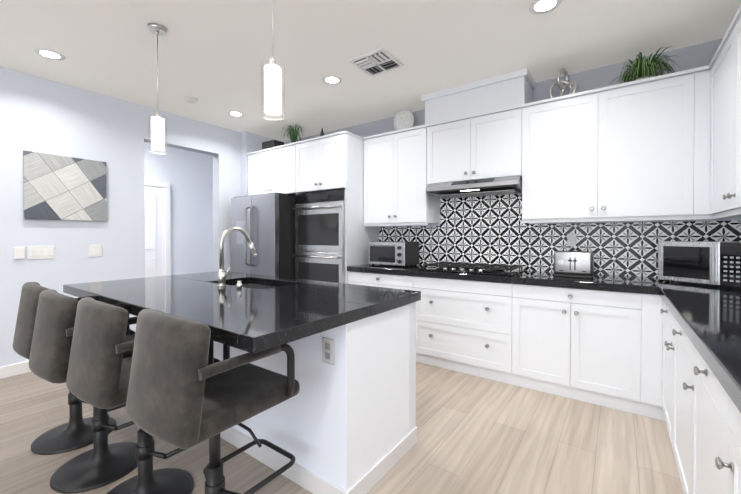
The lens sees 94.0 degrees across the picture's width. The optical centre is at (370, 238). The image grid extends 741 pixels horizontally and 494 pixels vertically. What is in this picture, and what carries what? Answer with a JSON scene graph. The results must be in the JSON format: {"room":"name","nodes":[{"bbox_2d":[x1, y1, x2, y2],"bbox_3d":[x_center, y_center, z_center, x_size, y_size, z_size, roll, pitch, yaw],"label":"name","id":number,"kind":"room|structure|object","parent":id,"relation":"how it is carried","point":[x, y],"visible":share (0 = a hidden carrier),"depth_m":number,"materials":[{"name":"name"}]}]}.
{"room":"kitchen","nodes":[
{"label":"kitchen","id":0,"kind":"room"},
{"bbox_2d":[0,67,241,366],"bbox_3d":[-3.748,-0.138,2.468,0.150,2.740,7.690,0,1,36],"label":"wall","id":1,"kind":"structure","parent":0,"point":[41,115],"depth_m":3.51,"materials":[{"name":"white paint"}]},
{"bbox_2d":[0,361,31,378],"bbox_3d":[-3.948,1.182,2.187,0.164,0.105,6.983,0,1,36],"label":"baseboard","id":2,"kind":"structure","parent":1,"relation":"attached to","point":[14,369],"depth_m":3.10,"materials":[{"name":"white wood"}]},
{"bbox_2d":[14,247,24,258],"bbox_3d":[-3.172,0.128,3.123,0.022,0.110,0.070,0,1,36],"label":"switch plate","id":3,"kind":"object","parent":1,"relation":"attached to","point":[19,252],"depth_m":3.11,"materials":[{"name":"white plastic"}]},
{"bbox_2d":[28,246,54,258],"bbox_3d":[-3.090,0.127,3.248,0.010,0.120,0.190,0,1,36],"label":"switch plate","id":4,"kind":"object","parent":1,"relation":"attached to","point":[41,252],"depth_m":3.25,"materials":[{"name":"white plastic"}]},
{"bbox_2d":[23,150,106,220],"bbox_3d":[-2.968,-0.495,3.389,0.034,0.620,0.620,0,1,36],"label":"canvas art","id":5,"kind":"object","parent":1,"relation":"attached to","point":[57,187],"visible":1,"depth_m":3.35,"materials":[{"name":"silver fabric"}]},
{"bbox_2d":[89,245,101,256],"bbox_3d":[-2.849,0.124,3.583,0.010,0.120,0.115,0,1,36],"label":"switch plate","id":6,"kind":"object","parent":1,"relation":"attached to","point":[94,250],"depth_m":3.58,"materials":[{"name":"white plastic"}]},
{"bbox_2d":[144,142,212,274],"bbox_3d":[-4.966,-0.145,3.342,0.150,2.740,7.690,0,1,36],"label":"wall","id":7,"kind":"structure","parent":0,"point":[187,175],"depth_m":5.83,"materials":[{"name":"white paint"}]},
{"bbox_2d":[144,180,170,277],"bbox_3d":[-3.494,0.158,5.168,0.109,2.105,0.960,0,1,36],"label":"hall door","id":8,"kind":"structure","parent":7,"relation":"in","point":[157,230],"depth_m":5.41,"materials":[{"name":"white wood"}]},
{"bbox_2d":[241,131,284,195],"bbox_3d":[-1.607,-0.160,5.231,0.106,2.740,0.705,0,1,36],"label":"wall","id":9,"kind":"structure","parent":0,"point":[251,142],"depth_m":4.95,"materials":[{"name":"white paint"}]},
{"bbox_2d":[0,362,683,493],"bbox_3d":[-2.155,1.272,1.337,7.070,0.060,7.990,0,1,36],"label":"floor","id":10,"kind":"structure","parent":0,"point":[477,435],"depth_m":2.04,"materials":[{"name":"brown wood"}]},
{"bbox_2d":[12,282,134,454],"bbox_3d":[-1.845,0.745,2.199,0.501,0.980,0.600,0,1,40],"label":"bar stool","id":11,"kind":"object","parent":10,"relation":"on","point":[75,432],"visible":0.54,"depth_m":2.03,"materials":[{"name":"grey fabric"}]},
{"bbox_2d":[29,289,137,493],"bbox_3d":[-1.456,0.747,1.902,0.501,0.980,0.600,0,1,38],"label":"bar stool","id":12,"kind":"object","parent":10,"relation":"on","point":[102,462],"visible":0.56,"depth_m":1.72,"materials":[{"name":"grey fabric"}]},
{"bbox_2d":[66,297,219,493],"bbox_3d":[-1.059,0.749,1.667,0.501,0.980,0.600,0,1,37],"label":"bar stool","id":13,"kind":"object","parent":10,"relation":"on","point":[99,370],"visible":0.58,"depth_m":1.40,"materials":[{"name":"grey fabric"}]},
{"bbox_2d":[126,309,299,493],"bbox_3d":[-0.613,0.751,1.414,0.501,0.980,0.600,0,1,36],"label":"bar stool","id":14,"kind":"object","parent":10,"relation":"on","point":[181,394],"visible":0.94,"depth_m":1.19,"materials":[{"name":"grey fabric"}]},
{"bbox_2d":[231,192,295,277],"bbox_3d":[-1.258,0.326,4.725,0.908,1.777,0.986,0,1,36],"label":"refrigerator","id":15,"kind":"object","parent":10,"relation":"on","point":[266,222],"visible":0.4,"depth_m":4.29,"materials":[{"name":"silver metal"}]},
{"bbox_2d":[214,299,420,493],"bbox_3d":[-0.777,0.803,2.447,2.136,0.859,0.673,0,1,36],"label":"kitchen island","id":16,"kind":"object","parent":10,"relation":"on","point":[343,421],"depth_m":1.73,"materials":[{"name":"white paint"}]},
{"bbox_2d":[63,275,370,353],"bbox_3d":[-1.072,0.349,2.053,2.165,0.055,0.670,0,1,36],"label":"island countertop","id":17,"kind":"structure","parent":16,"relation":"on","point":[253,320],"depth_m":1.66,"materials":[{"name":"black stone"}]},
{"bbox_2d":[235,283,278,286],"bbox_3d":[-0.845,0.463,2.538,0.674,0.204,0.404,0,1,36],"label":"sink","id":18,"kind":"object","parent":17,"relation":"in","point":[243,284],"depth_m":2.80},
{"bbox_2d":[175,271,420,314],"bbox_3d":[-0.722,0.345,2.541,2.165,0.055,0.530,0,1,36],"label":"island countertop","id":19,"kind":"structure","parent":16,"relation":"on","point":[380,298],"depth_m":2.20,"materials":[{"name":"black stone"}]},
{"bbox_2d":[217,227,256,288],"bbox_3d":[-0.858,0.117,2.384,0.246,0.403,0.311,0,1,36],"label":"faucet","id":20,"kind":"object","parent":19,"relation":"on","point":[222,275],"visible":1,"depth_m":2.33,"materials":[{"name":"silver metal"}]},
{"bbox_2d":[347,264,658,418],"bbox_3d":[1.023,0.769,3.379,2.700,0.912,0.656,0,1,36],"label":"base cabinet","id":21,"kind":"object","parent":10,"relation":"on","point":[589,340],"depth_m":2.77,"materials":[{"name":"white paint"}]},
{"bbox_2d":[369,241,418,266],"bbox_3d":[0.259,0.167,4.006,0.490,0.275,0.383,0,1,36],"label":"toaster oven","id":22,"kind":"object","parent":21,"relation":"on","point":[401,253],"visible":1,"depth_m":3.87,"materials":[{"name":"grey metal"}]},
{"bbox_2d":[418,262,524,275],"bbox_3d":[0.986,0.284,3.398,0.890,0.052,0.515,0,1,36],"label":"cooktop","id":23,"kind":"object","parent":21,"relation":"in","point":[489,269],"visible":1,"depth_m":3.28,"materials":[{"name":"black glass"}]},
{"bbox_2d":[554,251,593,277],"bbox_3d":[1.698,0.208,2.890,0.280,0.212,0.190,0,1,36],"label":"toaster","id":24,"kind":"object","parent":21,"relation":"on","point":[577,264],"visible":1,"depth_m":2.83,"materials":[{"name":"silver metal"}]},
{"bbox_2d":[655,278,740,493],"bbox_3d":[1.542,0.787,1.234,0.644,0.912,3.536,0,1,36],"label":"base cabinet","id":25,"kind":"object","parent":10,"relation":"on","point":[669,353],"depth_m":1.36,"materials":[{"name":"white paint"}]},
{"bbox_2d":[658,241,740,288],"bbox_3d":[2.372,0.168,2.430,0.330,0.300,0.470,0,1,-23],"label":"microwave","id":26,"kind":"object","parent":25,"relation":"on","point":[711,262],"visible":1,"depth_m":2.36,"materials":[{"name":"silver metal"}]},
{"bbox_2d":[0,0,740,141],"bbox_3d":[-2.155,-1.528,1.314,7.070,0.060,7.990,0,1,36],"label":"ceiling","id":27,"kind":"structure","parent":0,"point":[212,54],"depth_m":2.69,"materials":[{"name":"white paint"}]},
{"bbox_2d":[34,48,64,59],"bbox_3d":[-2.618,-1.508,2.822,0.190,0.004,0.190,0,1,36],"label":"recessed light","id":28,"kind":"object","parent":27,"relation":"in","point":[49,54],"visible":1,"depth_m":2.82,"materials":[{"name":"white plastic"}]},
{"bbox_2d":[147,23,166,153],"bbox_3d":[-1.520,-1.063,2.468,0.132,0.883,0.124,0,1,36],"label":"pendant light","id":29,"kind":"object","parent":27,"relation":"hanging from","point":[157,132],"visible":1,"depth_m":2.44,"materials":[{"name":"white glass"}]},
{"bbox_2d":[185,96,197,102],"bbox_3d":[-1.937,-1.500,3.736,0.130,0.034,0.130,0,1,36],"label":"smoke detector","id":30,"kind":"object","parent":27,"relation":"attached to","point":[189,99],"visible":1,"depth_m":3.70,"materials":[{"name":"white plastic"}]},
{"bbox_2d":[228,111,243,116],"bbox_3d":[-1.633,-1.519,4.195,0.190,0.004,0.190,0,1,36],"label":"recessed light","id":31,"kind":"object","parent":27,"relation":"in","point":[236,113],"visible":1,"depth_m":4.18,"materials":[{"name":"white plastic"}]},
{"bbox_2d":[261,0,284,119],"bbox_3d":[-0.488,-1.057,1.728,0.132,0.883,0.124,0,1,36],"label":"pendant light","id":32,"kind":"object","parent":27,"relation":"hanging from","point":[272,95],"visible":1,"depth_m":1.70,"materials":[{"name":"white glass"}]},
{"bbox_2d":[322,75,341,83],"bbox_3d":[-0.365,-1.512,3.285,0.190,0.004,0.190,0,1,36],"label":"recessed light","id":33,"kind":"object","parent":27,"relation":"in","point":[330,79],"visible":1,"depth_m":3.27,"materials":[{"name":"white plastic"}]},
{"bbox_2d":[348,47,403,76],"bbox_3d":[0.054,-1.499,2.960,0.345,0.023,0.345,0,1,36],"label":"ceiling vent","id":34,"kind":"object","parent":27,"relation":"in","point":[377,61],"visible":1,"depth_m":2.93,"materials":[{"name":"white metal"}]},
{"bbox_2d":[529,0,561,13],"bbox_3d":[1.122,-1.503,2.218,0.190,0.004,0.190,0,1,36],"label":"recessed light","id":35,"kind":"object","parent":27,"relation":"in","point":[540,6],"visible":1,"depth_m":2.23,"materials":[{"name":"white plastic"}]},
{"bbox_2d":[285,38,740,277],"bbox_3d":[0.130,-0.154,4.509,7.070,2.740,0.152,0,1,36],"label":"wall","id":36,"kind":"structure","parent":0,"point":[697,55],"depth_m":3.06,"materials":[{"name":"white paint"}]},
{"bbox_2d":[247,141,298,195],"bbox_3d":[-1.122,-0.903,4.891,1.055,0.632,0.677,0,1,36],"label":"upper cabinet","id":37,"kind":"object","parent":36,"relation":"attached to","point":[274,169],"depth_m":4.58,"materials":[{"name":"white paint"}]},
{"bbox_2d":[262,140,283,149],"bbox_3d":[-1.351,-1.280,4.795,0.260,0.120,0.180,0,1,36],"label":"decorative box","id":38,"kind":"object","parent":37,"relation":"on","point":[270,144],"visible":0.5,"depth_m":4.71,"materials":[{"name":"grey"}]},
{"bbox_2d":[281,123,304,142],"bbox_3d":[-1.047,-1.395,4.685,0.374,0.354,0.370,0,1,36],"label":"plant","id":39,"kind":"object","parent":37,"relation":"on","point":[294,135],"visible":0.58,"depth_m":4.65,"materials":[{"name":"green plant"}]},
{"bbox_2d":[299,131,363,198],"bbox_3d":[-0.442,-0.899,4.403,0.873,0.632,0.677,0,1,36],"label":"upper cabinet","id":40,"kind":"object","parent":36,"relation":"attached to","point":[332,162],"depth_m":4.05,"materials":[{"name":"white paint"}]},
{"bbox_2d":[292,190,344,282],"bbox_3d":[-0.484,0.095,4.302,0.779,1.305,0.628,0,1,36],"label":"wall oven","id":41,"kind":"object","parent":40,"relation":"in","point":[319,255],"visible":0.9,"depth_m":4.06,"materials":[{"name":"silver metal"}]},
{"bbox_2d":[363,130,398,224],"bbox_3d":[0.209,-0.697,4.141,0.476,1.032,0.347,0,1,36],"label":"upper cabinet","id":42,"kind":"object","parent":36,"relation":"attached to","point":[381,151],"depth_m":3.99,"materials":[{"name":"white paint"}]},
{"bbox_2d":[394,110,413,129],"bbox_3d":[0.387,-1.358,4.027,0.257,0.290,0.060,0,1,36],"label":"disc sculpture","id":43,"kind":"object","parent":42,"relation":"on","point":[403,119],"visible":0.77,"depth_m":4.01,"materials":[{"name":"grey ceramic"}]},
{"bbox_2d":[399,125,439,224],"bbox_3d":[0.525,-0.695,3.914,0.540,1.032,0.347,0,1,36],"label":"upper cabinet","id":44,"kind":"object","parent":36,"relation":"attached to","point":[416,207],"depth_m":3.75,"materials":[{"name":"white paint"}]},
{"bbox_2d":[431,117,478,183],"bbox_3d":[0.909,-0.893,3.637,0.530,0.631,0.347,0,1,36],"label":"upper cabinet","id":45,"kind":"object","parent":36,"relation":"attached to","point":[454,144],"depth_m":3.47,"materials":[{"name":"white paint"}]},
{"bbox_2d":[426,175,521,198],"bbox_3d":[1.058,-0.508,3.468,0.899,0.129,0.433,0,1,36],"label":"range hood","id":46,"kind":"object","parent":36,"relation":"attached to","point":[488,187],"visible":0.96,"depth_m":3.31,"materials":[{"name":"silver metal"}]},
{"bbox_2d":[423,69,534,124],"bbox_3d":[1.077,-1.361,3.512,0.980,0.306,0.348,0,1,36],"label":"soffit","id":47,"kind":"object","parent":36,"relation":"attached to","point":[507,90],"depth_m":3.31,"materials":[{"name":"white paint"}]},
{"bbox_2d":[479,105,522,178],"bbox_3d":[1.244,-0.891,3.397,0.530,0.631,0.347,0,1,36],"label":"upper cabinet","id":48,"kind":"object","parent":36,"relation":"attached to","point":[501,131],"depth_m":3.21,"materials":[{"name":"white paint"}]},
{"bbox_2d":[522,91,586,220],"bbox_3d":[1.690,-0.688,3.078,0.696,1.032,0.347,0,1,36],"label":"upper cabinet","id":49,"kind":"object","parent":36,"relation":"attached to","point":[554,179],"depth_m":2.95,"materials":[{"name":"white paint"}]},
{"bbox_2d":[548,68,576,97],"bbox_3d":[1.712,-1.358,3.070,0.225,0.306,0.168,0,1,36],"label":"knot sculpture","id":50,"kind":"object","parent":49,"relation":"on","point":[559,82],"visible":0.77,"depth_m":3.06,"materials":[{"name":"silver metal"}]},
{"bbox_2d":[379,194,740,277],"bbox_3d":[0.459,-0.120,2.033,3.344,0.882,3.488,0,1,36],"label":"backsplash","id":51,"kind":"structure","parent":36,"relation":"attached to","point":[493,229],"depth_m":3.38,"materials":[{"name":"tile"}]},
{"bbox_2d":[587,62,710,220],"bbox_3d":[2.153,-0.685,2.708,0.728,1.032,0.408,0,1,36],"label":"upper cabinet","id":52,"kind":"object","parent":36,"relation":"attached to","point":[665,147],"depth_m":2.58,"materials":[{"name":"white paint"}]},
{"bbox_2d":[609,47,681,84],"bbox_3d":[2.167,-1.319,2.742,0.460,0.232,0.460,0,1,36],"label":"spider plant","id":53,"kind":"object","parent":52,"relation":"on","point":[642,67],"visible":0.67,"depth_m":2.67,"materials":[{"name":"green plant"}]},
{"bbox_2d":[707,32,740,216],"bbox_3d":[2.304,-0.680,2.029,0.347,1.032,0.680,0,1,36],"label":"upper cabinet","id":54,"kind":"object","parent":36,"relation":"attached to","point":[717,195],"depth_m":2.20,"materials":[{"name":"white paint"}]},
{"bbox_2d":[727,5,740,212],"bbox_3d":[1.965,-0.676,1.558,0.347,1.032,0.719,0,1,36],"label":"upper cabinet","id":55,"kind":"object","parent":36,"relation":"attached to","point":[734,30],"depth_m":1.89,"materials":[{"name":"white paint"}]}
]}

